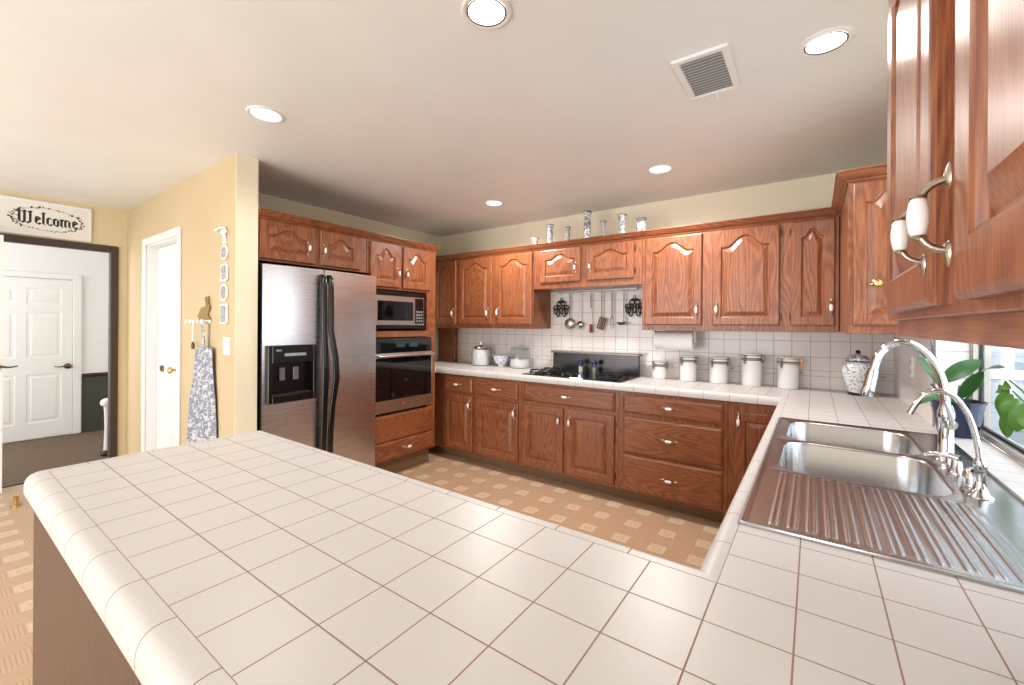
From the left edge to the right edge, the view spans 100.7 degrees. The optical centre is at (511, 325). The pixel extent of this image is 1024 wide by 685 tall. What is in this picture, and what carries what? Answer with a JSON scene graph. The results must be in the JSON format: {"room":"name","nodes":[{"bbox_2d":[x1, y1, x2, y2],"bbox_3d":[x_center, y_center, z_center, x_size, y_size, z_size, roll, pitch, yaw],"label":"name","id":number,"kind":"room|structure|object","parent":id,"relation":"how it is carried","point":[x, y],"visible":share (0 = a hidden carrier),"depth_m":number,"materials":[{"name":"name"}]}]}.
{"room":"kitchen","nodes":[
{"label":"kitchen","id":0,"kind":"room"},
{"bbox_2d":[2,242,108,443],"bbox_3d":[-5.597,0.099,4.846,0.100,2.433,4.600,0,0,35],"label":"wall","id":1,"kind":"structure","parent":0,"point":[93,267],"depth_m":5.22,"materials":[{"name":"white paint"}]},
{"bbox_2d":[2,276,72,442],"bbox_3d":[-5.549,0.383,4.793,0.093,1.845,0.820,0,0,35],"label":"door","id":2,"kind":"structure","parent":1,"relation":"in","point":[37,313],"depth_m":4.90,"materials":[{"name":"white wood"}]},
{"bbox_2d":[3,270,81,433],"bbox_3d":[-5.557,0.353,4.800,0.022,1.925,0.972,0,0,35],"label":"trim","id":3,"kind":"structure","parent":1,"relation":"attached to","point":[77,279],"depth_m":5.15,"materials":[{"name":"white wood"}]},
{"bbox_2d":[82,375,107,431],"bbox_3d":[-4.782,0.978,5.907,0.015,0.685,1.720,0,0,35],"label":"wainscoting","id":4,"kind":"structure","parent":1,"relation":"attached to","point":[94,388],"depth_m":5.29,"materials":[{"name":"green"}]},
{"bbox_2d":[82,372,107,376],"bbox_3d":[-4.770,0.617,5.900,0.040,0.037,1.720,0,0,35],"label":"trim","id":5,"kind":"structure","parent":1,"relation":"attached to","point":[100,373],"depth_m":5.27,"materials":[{"name":"black"}]},
{"bbox_2d":[0,189,126,456],"bbox_3d":[-4.796,0.104,2.618,0.050,2.433,5.100,0,0,35],"label":"wall","id":6,"kind":"structure","parent":0,"point":[109,225],"depth_m":4.05,"materials":[{"name":"beige paint"}]},
{"bbox_2d":[2,481,24,487],"bbox_3d":[-4.038,1.327,3.651,0.060,0.018,0.830,0,0,35],"label":"trim","id":7,"kind":"structure","parent":6,"relation":"attached to","point":[22,482],"depth_m":3.51,"materials":[{"name":"black"}]},
{"bbox_2d":[0,194,91,241],"bbox_3d":[-4.028,-0.909,3.626,0.022,0.300,0.625,0,0,35],"label":"welcome sign","id":8,"kind":"object","parent":6,"relation":"attached to","point":[18,215],"visible":1,"depth_m":3.64,"materials":[{"name":"white"}]},
{"bbox_2d":[0,233,118,457],"bbox_3d":[-4.046,0.289,3.662,0.073,2.072,0.952,0,0,35],"label":"trim","id":9,"kind":"structure","parent":6,"relation":"attached to","point":[113,251],"depth_m":4.00,"materials":[{"name":"brown paint"}]},
{"bbox_2d":[126,154,235,454],"bbox_3d":[-2.702,0.118,3.447,2.400,2.433,0.131,0,0,35],"label":"wall partition","id":10,"kind":"structure","parent":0,"point":[204,202],"depth_m":3.08,"materials":[{"name":"beige paint"}]},
{"bbox_2d":[141,226,181,451],"bbox_3d":[-2.874,0.288,3.560,0.930,2.090,0.147,0,0,35],"label":"trim","id":11,"kind":"structure","parent":10,"relation":"attached to","point":[149,278],"depth_m":3.74,"materials":[{"name":"white wood"}]},
{"bbox_2d":[157,243,176,448],"bbox_3d":[-2.871,0.320,3.556,0.772,2.006,0.098,0,0,35],"label":"door","id":12,"kind":"structure","parent":10,"relation":"in","point":[167,255],"depth_m":3.65,"materials":[{"name":"white wood"}]},
{"bbox_2d":[185,296,210,323],"bbox_3d":[-2.215,-0.106,2.986,0.338,0.194,0.056,0,0,35],"label":"peg rack","id":13,"kind":"object","parent":10,"relation":"attached to","point":[203,314],"visible":0.98,"depth_m":2.94,"materials":[{"name":"white wood"}]},
{"bbox_2d":[191,323,194,348],"bbox_3d":[-2.278,0.079,3.028,0.024,0.185,0.024,0,0,35],"label":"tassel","id":14,"kind":"object","parent":13,"relation":"hanging from","point":[192,343],"visible":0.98,"depth_m":3.03,"materials":[{"name":"white fabric"}]},
{"bbox_2d":[186,320,216,443],"bbox_3d":[-2.155,0.542,2.941,0.469,1.152,0.051,0,0,35],"label":"apron","id":15,"kind":"object","parent":13,"relation":"hanging from","point":[201,426],"visible":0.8,"depth_m":2.92,"materials":[{"name":"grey fabric"}]},
{"bbox_2d":[214,226,228,323],"bbox_3d":[-1.921,-0.329,2.798,0.189,0.643,0.024,0,0,35],"label":"wall hanging","id":16,"kind":"object","parent":10,"relation":"attached to","point":[224,251],"visible":1,"depth_m":2.76,"materials":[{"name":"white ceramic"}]},
{"bbox_2d":[220,306,225,321],"bbox_3d":[-1.888,-0.073,2.770,0.080,0.110,0.002,0,0,35],"label":"picture","id":17,"kind":"object","parent":16,"relation":"attached to","point":[222,308],"depth_m":2.77},
{"bbox_2d":[220,286,225,298],"bbox_3d":[-1.887,-0.214,2.770,0.080,0.090,0.002,0,0,35],"label":"picture","id":18,"kind":"object","parent":16,"relation":"attached to","point":[223,288],"depth_m":2.76},
{"bbox_2d":[220,265,225,279],"bbox_3d":[-1.886,-0.344,2.770,0.080,0.092,0.002,0,0,35],"label":"picture","id":19,"kind":"object","parent":16,"relation":"attached to","point":[223,267],"depth_m":2.77},
{"bbox_2d":[221,246,225,257],"bbox_3d":[-1.885,-0.476,2.770,0.080,0.076,0.002,0,0,35],"label":"picture","id":20,"kind":"object","parent":16,"relation":"attached to","point":[223,249],"depth_m":2.77},
{"bbox_2d":[223,337,229,354],"bbox_3d":[-1.859,0.136,2.760,0.100,0.117,0.010,0,0,35],"label":"light switch","id":21,"kind":"object","parent":10,"relation":"attached to","point":[226,340],"visible":1,"depth_m":2.75,"materials":[{"name":"white plastic"}]},
{"bbox_2d":[234,153,258,434],"bbox_3d":[-1.722,0.124,2.749,0.006,2.433,0.131,0,0,35],"label":"wall","id":22,"kind":"structure","parent":10,"relation":"attached to","point":[246,252],"depth_m":2.75,"materials":[{"name":"beige paint"}]},
{"bbox_2d":[258,193,440,360],"bbox_3d":[-1.630,0.125,4.255,0.100,2.433,2.429,0,0,35],"label":"wall","id":23,"kind":"structure","parent":0,"point":[265,201],"depth_m":4.17,"materials":[{"name":"beige paint"}]},
{"bbox_2d":[0,429,721,684],"bbox_3d":[-2.648,1.359,2.209,8.138,0.050,7.135,0,0,35],"label":"floor","id":24,"kind":"structure","parent":0,"point":[681,538],"depth_m":3.04,"materials":[{"name":"tile"}]},
{"bbox_2d":[0,235,17,493],"bbox_3d":[-4.186,0.304,3.009,0.093,2.020,0.886,0,0,35],"label":"door","id":25,"kind":"structure","parent":24,"relation":"on","point":[1,236],"depth_m":3.31,"materials":[{"name":"white wood"}]},
{"bbox_2d":[10,494,21,507],"bbox_3d":[-3.652,1.288,3.124,0.096,0.080,0.060,0,0,35],"label":"door stop","id":26,"kind":"object","parent":24,"relation":"on","point":[16,503],"visible":1,"depth_m":3.11,"materials":[{"name":"gold metal"}]},
{"bbox_2d":[33,511,141,684],"bbox_3d":[-0.294,0.920,0.816,2.288,0.860,0.595,0,0,35],"label":"base cabinet","id":27,"kind":"object","parent":24,"relation":"on","point":[72,645],"visible":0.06,"depth_m":0.97,"materials":[{"name":"brown wood"}]},
{"bbox_2d":[23,361,1023,684],"bbox_3d":[-0.171,0.462,2.517,4.289,0.056,3.548,0,0,35],"label":"countertop","id":28,"kind":"structure","parent":27,"relation":"on","point":[254,557],"depth_m":0.71,"materials":[{"name":"tile"}]},
{"bbox_2d":[438,328,457,361],"bbox_3d":[-0.771,0.230,5.094,0.275,0.401,0.048,0,0,35],"label":"appliance garage","id":29,"kind":"object","parent":28,"relation":"on","point":[448,337],"visible":0.93,"depth_m":5.07,"materials":[{"name":"brown wood"}]},
{"bbox_2d":[472,342,490,365],"bbox_3d":[-0.335,0.310,4.608,0.208,0.245,0.208,0,0,35],"label":"canister","id":30,"kind":"object","parent":28,"relation":"on","point":[480,357],"visible":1,"depth_m":4.53,"materials":[{"name":"white ceramic"}]},
{"bbox_2d":[492,355,510,366],"bbox_3d":[-0.110,0.377,4.485,0.187,0.115,0.187,0,0,-10],"label":"cup","id":31,"kind":"object","parent":28,"relation":"on","point":[500,360],"visible":0.98,"depth_m":4.43,"materials":[{"name":"ceramic"}]},
{"bbox_2d":[510,343,529,368],"bbox_3d":[0.083,0.311,4.359,0.214,0.250,0.214,0,0,35],"label":"glass jar","id":32,"kind":"object","parent":28,"relation":"on","point":[519,363],"visible":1,"depth_m":4.28,"materials":[{"name":"white"}]},
{"bbox_2d":[522,350,641,382],"bbox_3d":[0.620,0.344,3.725,0.910,0.192,0.560,0,0,35],"label":"cooktop","id":33,"kind":"object","parent":28,"relation":"in","point":[610,367],"visible":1,"depth_m":3.80,"materials":[{"name":"black metal"}]},
{"bbox_2d":[578,359,583,371],"bbox_3d":[0.630,0.373,3.896,0.052,0.117,0.052,0,0,35],"label":"mill","id":34,"kind":"object","parent":33,"relation":"on","point":[580,361],"visible":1,"depth_m":3.88,"materials":[{"name":"clear glass"}]},
{"bbox_2d":[591,360,596,372],"bbox_3d":[0.740,0.373,3.817,0.052,0.117,0.052,0,0,35],"label":"mill","id":35,"kind":"object","parent":33,"relation":"on","point":[594,362],"visible":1,"depth_m":3.80,"materials":[{"name":"clear glass"}]},
{"bbox_2d":[551,350,641,375],"bbox_3d":[0.756,0.345,3.925,0.880,0.192,0.077,0,0,35],"label":"downdraft vent","id":36,"kind":"object","parent":33,"relation":"attached to","point":[629,363],"depth_m":3.87,"materials":[{"name":"silver metal"}]},
{"bbox_2d":[651,360,668,378],"bbox_3d":[1.233,0.368,3.541,0.131,0.150,0.127,0,0,12],"label":"canister","id":37,"kind":"object","parent":28,"relation":"on","point":[659,367],"visible":1,"depth_m":3.49,"materials":[{"name":"white ceramic"}]},
{"bbox_2d":[679,355,698,380],"bbox_3d":[1.415,0.344,3.411,0.137,0.200,0.136,0,0,11],"label":"canister","id":38,"kind":"object","parent":28,"relation":"on","point":[688,363],"visible":1,"depth_m":3.36,"materials":[{"name":"white ceramic"}]},
{"bbox_2d":[709,357,730,383],"bbox_3d":[1.598,0.346,3.280,0.140,0.198,0.140,0,0,11],"label":"canister","id":39,"kind":"object","parent":28,"relation":"on","point":[718,374],"visible":1,"depth_m":3.23,"materials":[{"name":"white ceramic"}]},
{"bbox_2d":[741,353,765,385],"bbox_3d":[1.780,0.329,3.151,0.144,0.236,0.144,0,0,11],"label":"canister","id":40,"kind":"object","parent":28,"relation":"on","point":[751,362],"visible":1,"depth_m":3.10,"materials":[{"name":"white ceramic"}]},
{"bbox_2d":[776,357,803,388],"bbox_3d":[1.965,0.337,3.019,0.144,0.222,0.144,0,0,11],"label":"canister","id":41,"kind":"object","parent":28,"relation":"on","point":[787,367],"visible":1,"depth_m":2.97,"materials":[{"name":"white ceramic"}]},
{"bbox_2d":[841,350,870,395],"bbox_3d":[2.238,0.305,2.744,0.172,0.289,0.172,0,0,35],"label":"ginger jar","id":42,"kind":"object","parent":28,"relation":"on","point":[855,367],"visible":0.81,"depth_m":2.71,"materials":[{"name":"white ceramic"}]},
{"bbox_2d":[737,417,1023,593],"bbox_3d":[1.119,0.531,1.319,0.570,0.189,1.340,0,0,35],"label":"sink","id":43,"kind":"object","parent":28,"relation":"in","point":[874,492],"visible":0.98,"depth_m":1.04,"materials":[{"name":"silver metal"}]},
{"bbox_2d":[923,451,963,475],"bbox_3d":[1.308,0.412,1.281,0.097,0.058,0.047,0,0,45],"label":"soap dispenser","id":44,"kind":"object","parent":43,"relation":"on","point":[956,465],"visible":0.92,"depth_m":1.26,"materials":[{"name":"silver metal"}]},
{"bbox_2d":[959,467,973,491],"bbox_3d":[1.224,0.409,1.127,0.050,0.063,0.050,0,0,35],"label":"air gap","id":45,"kind":"object","parent":43,"relation":"on","point":[967,477],"visible":0.45,"depth_m":1.12,"materials":[{"name":"silver metal"}]},
{"bbox_2d":[859,338,957,466],"bbox_3d":[1.289,0.243,1.377,0.249,0.397,0.128,0,0,35],"label":"kitchen faucet","id":46,"kind":"object","parent":28,"relation":"on","point":[946,415],"visible":0.96,"depth_m":1.35,"materials":[{"name":"silver metal"}]},
{"bbox_2d":[907,388,995,500],"bbox_3d":[1.153,0.305,1.116,0.167,0.271,0.075,0,0,35],"label":"filter faucet","id":47,"kind":"object","parent":28,"relation":"on","point":[979,490],"visible":1,"depth_m":1.09,"materials":[{"name":"silver metal"}]},
{"bbox_2d":[916,340,1004,438],"bbox_3d":[1.750,0.255,1.669,0.332,0.384,0.234,0,0,-43],"label":"potted plant","id":48,"kind":"object","parent":28,"relation":"on","point":[959,370],"visible":0.66,"depth_m":1.67,"materials":[{"name":"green plant"}]},
{"bbox_2d":[995,380,1023,437],"bbox_3d":[1.438,0.292,1.181,0.116,0.306,0.845,0,0,35],"label":"trailing plant","id":49,"kind":"object","parent":28,"relation":"on","point":[1010,410],"visible":1,"depth_m":1.30,"materials":[{"name":"green plant"}]},
{"bbox_2d":[100,398,107,455],"bbox_3d":[-4.137,1.035,4.336,0.116,0.580,0.116,0,0,35],"label":"newel post","id":50,"kind":"object","parent":24,"relation":"on","point":[104,402],"visible":0.52,"depth_m":4.31,"materials":[{"name":"white wood"}]},
{"bbox_2d":[257,263,375,466],"bbox_3d":[-1.645,0.454,3.342,0.848,1.735,0.894,0,0,35],"label":"refrigerator","id":51,"kind":"object","parent":24,"relation":"on","point":[316,328],"visible":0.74,"depth_m":3.06,"materials":[{"name":"silver metal"}]},
{"bbox_2d":[258,208,369,273],"bbox_3d":[-1.723,-0.603,3.359,0.777,0.337,0.849,0,0,35],"label":"upper cabinet","id":52,"kind":"object","parent":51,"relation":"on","point":[284,239],"visible":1,"depth_m":3.09,"materials":[{"name":"brown wood"}]},
{"bbox_2d":[361,232,440,472],"bbox_3d":[-1.244,0.288,4.036,0.781,2.112,0.816,0,0,35],"label":"tall cabinet","id":53,"kind":"object","parent":24,"relation":"on","point":[403,440],"visible":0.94,"depth_m":3.84,"materials":[{"name":"brown wood"}]},
{"bbox_2d":[376,290,425,328],"bbox_3d":[-1.179,-0.133,3.936,0.510,0.330,0.598,0,0,35],"label":"microwave","id":54,"kind":"object","parent":53,"relation":"in","point":[394,309],"visible":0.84,"depth_m":3.77,"materials":[{"name":"silver plastic"}]},
{"bbox_2d":[375,336,434,416],"bbox_3d":[-1.191,0.444,3.977,0.649,0.670,0.670,0,0,35],"label":"oven","id":55,"kind":"object","parent":53,"relation":"in","point":[403,364],"visible":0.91,"depth_m":3.79,"materials":[{"name":"black glass"}]},
{"bbox_2d":[434,372,480,462],"bbox_3d":[-0.460,0.918,4.495,0.645,0.861,0.671,0,0,35],"label":"base cabinet","id":56,"kind":"object","parent":24,"relation":"on","point":[454,435],"visible":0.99,"depth_m":4.22,"materials":[{"name":"brown wood"}]},
{"bbox_2d":[475,376,526,473],"bbox_3d":[0.023,0.921,4.151,0.535,0.861,0.671,0,0,35],"label":"base cabinet","id":57,"kind":"object","parent":24,"relation":"on","point":[497,401],"visible":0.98,"depth_m":3.91,"materials":[{"name":"brown wood"}]},
{"bbox_2d":[521,381,623,497],"bbox_3d":[0.610,0.925,3.733,0.904,0.861,0.671,0,0,35],"label":"base cabinet","id":58,"kind":"object","parent":24,"relation":"on","point":[570,434],"visible":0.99,"depth_m":3.47,"materials":[{"name":"brown wood"}]},
{"bbox_2d":[619,391,727,522],"bbox_3d":[1.285,0.929,3.252,0.748,0.861,0.671,0,0,35],"label":"base cabinet","id":59,"kind":"object","parent":24,"relation":"on","point":[673,450],"visible":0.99,"depth_m":2.99,"materials":[{"name":"brown wood"}]},
{"bbox_2d":[728,401,776,508],"bbox_3d":[1.719,0.932,2.943,0.315,0.861,0.671,0,0,35],"label":"base cabinet","id":60,"kind":"object","parent":24,"relation":"on","point":[747,423],"visible":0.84,"depth_m":2.74,"materials":[{"name":"brown wood"}]},
{"bbox_2d":[0,0,887,236],"bbox_3d":[-2.632,-1.138,2.209,8.138,0.080,7.135,0,0,35],"label":"ceiling","id":61,"kind":"structure","parent":0,"point":[409,114],"depth_m":2.05,"materials":[{"name":"paint"}]},
{"bbox_2d":[245,106,284,122],"bbox_3d":[-1.274,-1.085,2.191,0.176,0.011,0.176,0,0,35],"label":"recessed light","id":62,"kind":"object","parent":61,"relation":"in","point":[261,113],"visible":1,"depth_m":2.18,"materials":[{"name":"white ceramic"}]},
{"bbox_2d":[461,0,511,29],"bbox_3d":[-0.088,-1.077,1.461,0.176,0.011,0.176,0,0,35],"label":"recessed light","id":63,"kind":"object","parent":61,"relation":"in","point":[480,14],"visible":1,"depth_m":1.46,"materials":[{"name":"white ceramic"}]},
{"bbox_2d":[484,200,503,205],"bbox_3d":[-0.160,-1.078,3.759,0.176,0.011,0.176,0,0,35],"label":"recessed light","id":64,"kind":"object","parent":61,"relation":"in","point":[490,202],"visible":1,"depth_m":3.74,"materials":[{"name":"white ceramic"}]},
{"bbox_2d":[647,164,673,173],"bbox_3d":[1.019,-1.070,2.920,0.176,0.011,0.176,0,0,35],"label":"recessed light","id":65,"kind":"object","parent":61,"relation":"in","point":[662,168],"visible":1,"depth_m":2.90,"materials":[{"name":"white ceramic"}]},
{"bbox_2d":[671,43,740,101],"bbox_3d":[0.838,-1.058,1.819,0.213,0.039,0.358,0,0,35],"label":"ceiling vent","id":66,"kind":"object","parent":61,"relation":"in","point":[710,72],"visible":1,"depth_m":1.80,"materials":[{"name":"white metal"}]},
{"bbox_2d":[798,26,855,57],"bbox_3d":[1.190,-1.069,1.608,0.176,0.011,0.176,0,0,35],"label":"recessed light","id":67,"kind":"object","parent":61,"relation":"in","point":[830,40],"visible":1,"depth_m":1.60,"materials":[{"name":"white ceramic"}]},
{"bbox_2d":[441,173,835,389],"bbox_3d":[0.889,0.141,4.013,4.484,2.433,0.100,0,0,35],"label":"wall","id":68,"kind":"structure","parent":0,"point":[816,192],"depth_m":3.60,"materials":[{"name":"beige paint"}]},
{"bbox_2d":[435,245,550,328],"bbox_3d":[-0.354,-0.366,4.601,1.568,0.794,0.386,0,0,35],"label":"upper cabinet","id":69,"kind":"object","parent":68,"relation":"attached to","point":[493,288],"visible":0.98,"depth_m":4.32,"materials":[{"name":"brown wood"}]},
{"bbox_2d":[531,231,642,291],"bbox_3d":[0.710,-0.545,3.846,1.039,0.422,0.382,0,0,35],"label":"upper cabinet","id":70,"kind":"object","parent":68,"relation":"attached to","point":[614,261],"visible":0.99,"depth_m":3.69,"materials":[{"name":"brown wood"}]},
{"bbox_2d":[532,237,538,243],"bbox_3d":[0.221,-0.798,4.051,0.070,0.076,0.070,0,0,35],"label":"vase","id":71,"kind":"object","parent":70,"relation":"on","point":[534,239],"visible":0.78,"depth_m":4.03,"materials":[{"name":"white ceramic"}]},
{"bbox_2d":[546,224,553,241],"bbox_3d":[0.356,-0.847,3.956,0.070,0.174,0.070,0,0,35],"label":"vase","id":72,"kind":"object","parent":70,"relation":"on","point":[549,226],"visible":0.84,"depth_m":3.93,"materials":[{"name":"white ceramic"}]},
{"bbox_2d":[565,227,570,239],"bbox_3d":[0.506,-0.823,3.848,0.058,0.129,0.058,0,0,35],"label":"vase","id":73,"kind":"object","parent":70,"relation":"on","point":[567,234],"visible":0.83,"depth_m":3.83,"materials":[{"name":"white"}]},
{"bbox_2d":[583,210,591,237],"bbox_3d":[0.664,-0.879,3.736,0.078,0.242,0.078,0,0,35],"label":"vase","id":74,"kind":"object","parent":70,"relation":"on","point":[587,214],"visible":0.87,"depth_m":3.71,"materials":[{"name":"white ceramic"}]},
{"bbox_2d":[600,221,606,235],"bbox_3d":[0.786,-0.825,3.649,0.058,0.136,0.058,0,0,35],"label":"vase","id":75,"kind":"object","parent":70,"relation":"on","point":[603,223],"visible":0.8,"depth_m":3.63,"materials":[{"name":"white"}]},
{"bbox_2d":[617,214,626,233],"bbox_3d":[0.923,-0.839,3.551,0.082,0.167,0.082,0,0,35],"label":"vase","id":76,"kind":"object","parent":70,"relation":"on","point":[622,217],"visible":0.83,"depth_m":3.53,"materials":[{"name":"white ceramic"}]},
{"bbox_2d":[636,217,646,230],"bbox_3d":[1.054,-0.812,3.458,0.086,0.113,0.086,0,0,35],"label":"vase","id":77,"kind":"object","parent":70,"relation":"on","point":[641,225],"visible":0.81,"depth_m":3.43,"materials":[{"name":"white ceramic"}]},
{"bbox_2d":[557,288,637,294],"bbox_3d":[0.784,-0.321,3.993,0.810,0.048,0.041,0,0,35],"label":"utensil rail","id":78,"kind":"object","parent":68,"relation":"attached to","point":[621,289],"visible":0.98,"depth_m":3.97,"materials":[{"name":"grey metal"}]},
{"bbox_2d":[553,298,568,316],"bbox_3d":[0.485,-0.174,4.196,0.180,0.194,0.010,0,0,35],"label":"trivet","id":79,"kind":"object","parent":78,"relation":"hanging from","point":[565,309],"visible":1,"depth_m":4.19,"materials":[{"name":"black metal"}]},
{"bbox_2d":[565,294,573,328],"bbox_3d":[0.556,-0.134,4.125,0.104,0.346,0.020,0,0,35],"label":"skimmer","id":80,"kind":"object","parent":78,"relation":"hanging from","point":[569,323],"visible":1,"depth_m":4.12,"materials":[{"name":"grey metal"}]},
{"bbox_2d":[577,293,582,328],"bbox_3d":[0.646,-0.136,4.060,0.068,0.342,0.022,0,0,35],"label":"serving spoon","id":81,"kind":"object","parent":78,"relation":"hanging from","point":[579,323],"visible":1,"depth_m":4.06,"materials":[{"name":"white metal"}]},
{"bbox_2d":[577,321,582,328],"bbox_3d":[0.645,-0.002,4.059,0.068,0.076,0.020,0,0,35],"label":"spoon bowl","id":82,"kind":"object","parent":81,"relation":"on","point":[579,324],"depth_m":4.05,"materials":[{"name":"silver metal"}]},
{"bbox_2d":[589,293,591,332],"bbox_3d":[0.744,-0.117,4.001,0.028,0.378,0.008,0,0,35],"label":"spatula","id":83,"kind":"object","parent":78,"relation":"hanging from","point":[590,325],"visible":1,"depth_m":4.00,"materials":[{"name":"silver metal"}]},
{"bbox_2d":[597,292,606,329],"bbox_3d":[0.832,-0.128,3.936,0.102,0.354,0.008,0,0,35],"label":"slotted turner","id":84,"kind":"object","parent":78,"relation":"hanging from","point":[601,318],"visible":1,"depth_m":3.94,"materials":[{"name":"grey metal"}]},
{"bbox_2d":[610,292,612,328],"bbox_3d":[0.914,-0.134,3.880,0.032,0.343,0.009,0,0,35],"label":"carving fork","id":85,"kind":"object","parent":78,"relation":"hanging from","point":[611,292],"visible":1,"depth_m":3.88,"materials":[{"name":"grey metal"}]},
{"bbox_2d":[617,292,624,324],"bbox_3d":[0.976,-0.152,3.793,0.080,0.306,0.079,0,0,35],"label":"ladle","id":86,"kind":"object","parent":78,"relation":"hanging from","point":[623,322],"visible":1,"depth_m":3.81,"materials":[{"name":"grey metal"}]},
{"bbox_2d":[625,295,641,316],"bbox_3d":[1.088,-0.170,3.766,0.180,0.194,0.010,0,0,35],"label":"trivet","id":87,"kind":"object","parent":78,"relation":"hanging from","point":[633,298],"visible":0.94,"depth_m":3.77,"materials":[{"name":"black metal"}]},
{"bbox_2d":[457,288,894,393],"bbox_3d":[0.918,0.035,3.927,3.938,0.815,0.009,0,0,35],"label":"backsplash","id":88,"kind":"structure","parent":68,"relation":"attached to","point":[823,354],"depth_m":3.67,"materials":[{"name":"tile"}]},
{"bbox_2d":[641,207,839,332],"bbox_3d":[1.646,-0.353,3.175,1.263,0.794,0.386,0,0,35],"label":"upper cabinet","id":89,"kind":"object","parent":68,"relation":"attached to","point":[774,272],"visible":1,"depth_m":2.98,"materials":[{"name":"brown wood"}]},
{"bbox_2d":[654,330,695,349],"bbox_3d":[1.313,0.121,3.422,0.319,0.155,0.148,0,0,35],"label":"paper towel holder","id":90,"kind":"object","parent":89,"relation":"attached to","point":[672,340],"visible":0.91,"depth_m":3.37,"materials":[{"name":"white paper"}]},
{"bbox_3d":[0.572,0.139,-0.080,0.150,2.433,6.935,0,0,35],"label":"wall","id":91,"kind":"structure","parent":0,"visible":0},
{"bbox_2d":[831,163,897,333],"bbox_3d":[2.042,-0.352,2.415,0.352,0.790,1.148,0,0,35],"label":"upper cabinet","id":92,"kind":"object","parent":91,"relation":"attached to","point":[859,198],"visible":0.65,"depth_m":2.03,"materials":[{"name":"brown wood"}]},
{"bbox_2d":[909,356,913,377],"bbox_3d":[2.146,0.223,2.280,0.008,0.115,0.075,0,0,35],"label":"wall outlet","id":93,"kind":"object","parent":91,"relation":"attached to","point":[911,357],"visible":1,"depth_m":2.26,"materials":[{"name":"white plastic"}]},
{"bbox_2d":[894,334,934,425],"bbox_3d":[2.194,0.243,2.333,0.009,0.415,1.107,0,0,35],"label":"trim","id":94,"kind":"structure","parent":91,"relation":"attached to","point":[907,388],"depth_m":2.27,"materials":[{"name":"paint"}]},
{"bbox_2d":[935,340,971,426],"bbox_3d":[1.921,-0.069,1.844,0.112,1.035,0.009,0,0,35],"label":"trim","id":95,"kind":"structure","parent":91,"relation":"attached to","point":[948,353],"depth_m":1.84,"materials":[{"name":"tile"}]},
{"bbox_2d":[886,0,1023,348],"bbox_3d":[0.603,-0.367,0.401,0.358,0.778,1.030,0,0,35],"label":"upper cabinet","id":96,"kind":"object","parent":91,"relation":"attached to","point":[955,261],"visible":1,"depth_m":0.43,"materials":[{"name":"brown wood"}]},
{"bbox_2d":[971,344,1023,464],"bbox_3d":[1.560,-0.071,1.199,0.052,1.034,1.463,0,0,35],"label":"window","id":97,"kind":"structure","parent":91,"relation":"in","point":[1012,448],"depth_m":1.76,"materials":[{"name":"beige metal"}]},
{"label":"outside","id":98,"kind":"structure","parent":0,"visible":0},
{"bbox_3d":[4.425,1.805,0.523,5.380,0.050,10.000,0,0,35],"label":"ground","id":99,"kind":"structure","parent":98,"visible":0},
{"bbox_2d":[986,346,1023,463],"bbox_3d":[6.044,-0.109,2.623,5.200,3.800,0.115,0,0,35],"label":"wall","id":100,"kind":"structure","parent":99,"relation":"on","point":[995,351],"depth_m":3.78,"materials":[{"name":"white paint"}]},
{"bbox_2d":[991,347,1023,452],"bbox_3d":[5.161,0.485,2.509,3.500,2.600,0.080,0,0,35],"label":"fence","id":101,"kind":"object","parent":99,"relation":"on","point":[1007,373],"visible":0.07,"depth_m":3.35,"materials":[{"name":"white wood"}]},
{"bbox_2d":[996,430,1023,461],"bbox_3d":[3.630,1.265,2.565,0.850,1.020,0.600,0,0,35],"label":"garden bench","id":102,"kind":"object","parent":99,"relation":"on","point":[1017,437],"visible":0.02,"depth_m":2.85,"materials":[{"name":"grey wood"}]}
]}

